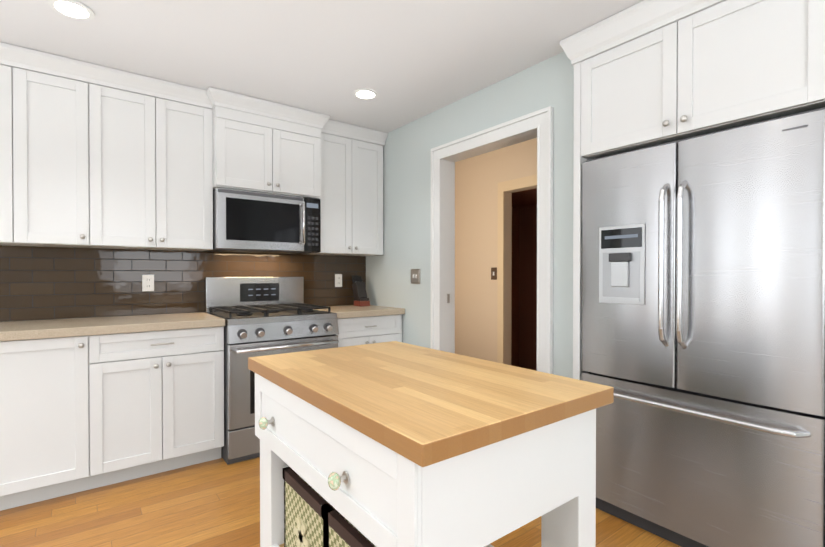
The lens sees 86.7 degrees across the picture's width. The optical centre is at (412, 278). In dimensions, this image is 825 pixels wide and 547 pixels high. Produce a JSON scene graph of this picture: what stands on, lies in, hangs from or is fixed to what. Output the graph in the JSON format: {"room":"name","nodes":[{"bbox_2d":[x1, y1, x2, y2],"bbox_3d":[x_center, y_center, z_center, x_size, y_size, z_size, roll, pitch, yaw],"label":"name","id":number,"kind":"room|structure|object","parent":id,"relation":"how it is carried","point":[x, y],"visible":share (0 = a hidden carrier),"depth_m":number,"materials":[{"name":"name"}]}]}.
{"room":"kitchen","nodes":[
{"label":"kitchen","id":0,"kind":"room"},
{"bbox_2d":[0,245,365,321],"bbox_3d":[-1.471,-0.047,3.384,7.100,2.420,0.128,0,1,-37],"label":"backsplash","id":1,"kind":"structure","parent":0,"point":[41,283],"depth_m":2.97,"materials":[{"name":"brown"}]},
{"bbox_2d":[0,42,31,245],"bbox_3d":[-2.378,-0.719,2.412,0.399,1.052,0.327,0,1,-37],"label":"upper cabinet","id":2,"kind":"object","parent":1,"relation":"attached to","point":[15,92],"depth_m":2.37,"materials":[{"name":"white wood"}]},
{"bbox_2d":[28,50,103,247],"bbox_3d":[-2.133,-0.721,2.598,0.451,1.052,0.327,0,1,-37],"label":"upper cabinet","id":3,"kind":"object","parent":1,"relation":"attached to","point":[94,156],"depth_m":2.51,"materials":[{"name":"white wood"}]},
{"bbox_2d":[142,275,153,290],"bbox_3d":[-1.831,0.031,3.027,0.070,0.115,0.007,0,1,-37],"label":"electrical outlet","id":4,"kind":"object","parent":1,"relation":"attached to","point":[147,282],"visible":1,"depth_m":3.02,"materials":[{"name":"white plastic"}]},
{"bbox_2d":[104,67,212,250],"bbox_3d":[-1.753,-0.723,2.885,0.740,1.052,0.327,0,1,-37],"label":"upper cabinet","id":5,"kind":"object","parent":1,"relation":"attached to","point":[158,192],"depth_m":2.78,"materials":[{"name":"white wood"}]},
{"bbox_2d":[212,88,323,201],"bbox_3d":[-1.131,-0.937,3.308,0.764,0.632,0.402,0,1,-37],"label":"upper cabinet","id":6,"kind":"object","parent":1,"relation":"attached to","point":[258,145],"depth_m":3.12,"materials":[{"name":"white wood"}]},
{"bbox_2d":[206,187,320,253],"bbox_3d":[-1.116,-0.406,3.293,0.756,0.417,0.452,0,1,-37],"label":"microwave","id":7,"kind":"object","parent":6,"relation":"attached to","point":[253,222],"visible":0.98,"depth_m":3.13,"materials":[{"name":"grey metal"}]},
{"bbox_2d":[335,274,341,286],"bbox_3d":[-0.662,0.019,3.913,0.070,0.115,0.007,0,1,-37],"label":"electrical outlet","id":8,"kind":"object","parent":1,"relation":"attached to","point":[338,280],"visible":1,"depth_m":3.91,"materials":[{"name":"white plastic"}]},
{"bbox_2d":[307,118,387,255],"bbox_3d":[-0.596,-0.731,3.762,0.635,1.052,0.327,0,1,-37],"label":"upper cabinet","id":9,"kind":"object","parent":1,"relation":"attached to","point":[352,206],"depth_m":3.63,"materials":[{"name":"white wood"}]},
{"bbox_2d":[0,0,642,132],"bbox_3d":[-0.079,-1.270,1.535,7.100,0.060,5.100,0,1,-37],"label":"ceiling","id":10,"kind":"structure","parent":0,"point":[408,61],"depth_m":2.32,"materials":[{"name":"white paint"}]},
{"bbox_2d":[48,0,94,20],"bbox_3d":[-1.569,-1.240,2.012,0.170,0.009,0.170,0,1,-37],"label":"recessed light","id":11,"kind":"object","parent":10,"relation":"in","point":[74,9],"visible":1,"depth_m":2.01,"materials":[{"name":"white"}]},
{"bbox_2d":[353,88,377,99],"bbox_3d":[-0.318,-1.248,2.960,0.170,0.009,0.170,0,1,-37],"label":"recessed light","id":12,"kind":"object","parent":10,"relation":"in","point":[365,94],"visible":0.96,"depth_m":2.95,"materials":[{"name":"white"}]},
{"bbox_2d":[0,457,680,546],"bbox_3d":[-0.079,1.209,1.557,7.100,0.060,5.100,0,1,-37],"label":"floor","id":13,"kind":"structure","parent":0,"point":[214,503],"depth_m":2.14,"materials":[{"name":"brown wood"}]},
{"bbox_2d":[0,337,107,510],"bbox_3d":[-2.100,0.738,2.460,0.562,0.868,0.607,0,1,-37],"label":"base cabinet","id":14,"kind":"object","parent":13,"relation":"on","point":[88,403],"depth_m":2.27,"materials":[{"name":"white wood"}]},
{"bbox_2d":[0,313,224,340],"bbox_3d":[-1.883,0.279,2.605,1.298,0.048,0.632,0,1,-37],"label":"countertop","id":15,"kind":"structure","parent":14,"relation":"on","point":[153,323],"depth_m":2.48,"materials":[{"name":"beige wood"}]},
{"bbox_2d":[104,325,224,484],"bbox_3d":[-1.672,0.735,2.784,0.750,0.868,0.607,0,1,-37],"label":"base cabinet","id":16,"kind":"object","parent":13,"relation":"on","point":[166,390],"depth_m":2.57,"materials":[{"name":"white wood"}]},
{"bbox_2d":[204,277,338,464],"bbox_3d":[-1.022,0.578,3.178,0.754,1.175,0.742,0,1,-37],"label":"range","id":17,"kind":"object","parent":13,"relation":"on","point":[262,316],"visible":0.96,"depth_m":2.92,"materials":[{"name":"grey metal"}]},
{"bbox_2d":[336,313,403,346],"bbox_3d":[-0.512,0.727,3.663,0.634,0.868,0.607,0,1,-37],"label":"base cabinet","id":18,"kind":"object","parent":13,"relation":"on","point":[353,331],"depth_m":3.41,"materials":[{"name":"white wood"}]},
{"bbox_2d":[313,305,403,320],"bbox_3d":[-0.504,0.269,3.649,0.634,0.048,0.632,0,1,-37],"label":"countertop","id":19,"kind":"structure","parent":18,"relation":"on","point":[342,310],"depth_m":3.48,"materials":[{"name":"beige wood"}]},
{"bbox_2d":[352,275,369,305],"bbox_3d":[-0.468,0.107,3.900,0.100,0.270,0.170,0,1,-37],"label":"knife block","id":20,"kind":"object","parent":19,"relation":"on","point":[359,292],"visible":1,"depth_m":3.87,"materials":[{"name":"brown"}]},
{"bbox_2d":[248,341,613,546],"bbox_3d":[-0.041,0.738,1.408,0.699,0.885,1.046,0,1,-37],"label":"kitchen island","id":21,"kind":"object","parent":13,"relation":"on","point":[392,444],"visible":1,"depth_m":1.08,"materials":[{"name":"white wood"}]},
{"bbox_2d":[283,467,332,546],"bbox_3d":[-0.224,0.796,1.471,0.321,0.284,0.323,0,1,-37],"label":"basket","id":22,"kind":"object","parent":21,"relation":"in","point":[306,504],"visible":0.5,"depth_m":1.38,"materials":[{"name":"brown wicker"}]},
{"bbox_2d":[325,507,375,546],"bbox_3d":[-0.025,0.798,1.208,0.321,0.284,0.323,0,1,-37],"label":"basket","id":23,"kind":"object","parent":21,"relation":"in","point":[342,531],"visible":0.27,"depth_m":1.18,"materials":[{"name":"brown wicker"}]},
{"bbox_2d":[560,0,824,379],"bbox_3d":[1.421,-0.034,2.087,0.776,2.417,1.124,0,1,-37],"label":"tall cabinet","id":24,"kind":"object","parent":13,"relation":"on","point":[648,73],"visible":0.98,"depth_m":1.87,"materials":[{"name":"white wood"}]},
{"bbox_2d":[581,107,824,546],"bbox_3d":[1.405,0.285,2.078,0.776,1.780,0.932,0,1,-37],"label":"fridge","id":25,"kind":"object","parent":13,"relation":"on","point":[703,314],"visible":0.88,"depth_m":1.78,"materials":[{"name":"grey metal"}]},
{"bbox_2d":[366,52,573,377],"bbox_3d":[0.272,-0.046,3.252,0.120,2.420,2.205,0,1,-37],"label":"wall","id":26,"kind":"structure","parent":0,"point":[408,147],"depth_m":3.10,"materials":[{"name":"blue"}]},
{"bbox_2d":[411,269,419,283],"bbox_3d":[0.021,-0.018,3.472,0.013,0.120,0.120,0,1,-37],"label":"switch plate","id":27,"kind":"object","parent":26,"relation":"attached to","point":[415,276],"visible":1,"depth_m":3.47,"materials":[{"name":"grey metal"}]},
{"bbox_2d":[431,106,552,373],"bbox_3d":[0.516,0.100,2.914,0.160,2.135,1.050,0,1,-37],"label":"door frame","id":28,"kind":"structure","parent":26,"relation":"attached to","point":[538,124],"depth_m":2.89,"materials":[{"name":"white wood"}]},
{"bbox_2d":[455,138,536,370],"bbox_3d":[1.568,-0.054,4.174,1.300,2.420,2.300,0,1,-37],"label":"wall","id":29,"kind":"structure","parent":0,"point":[478,178],"depth_m":4.09,"materials":[{"name":"beige paint"}]},
{"bbox_2d":[491,267,496,279],"bbox_3d":[0.770,-0.046,4.140,0.011,0.115,0.070,0,1,-37],"label":"hall light switch","id":30,"kind":"object","parent":29,"relation":"attached to","point":[493,273],"visible":1,"depth_m":4.13,"materials":[{"name":"brown metal"}]},
{"bbox_2d":[497,174,536,363],"bbox_3d":[1.125,0.136,3.671,0.014,2.050,1.070,0,1,-37],"label":"trim","id":31,"kind":"structure","parent":29,"relation":"attached to","point":[519,183],"depth_m":4.05,"materials":[{"name":"beige wood"}]}
]}

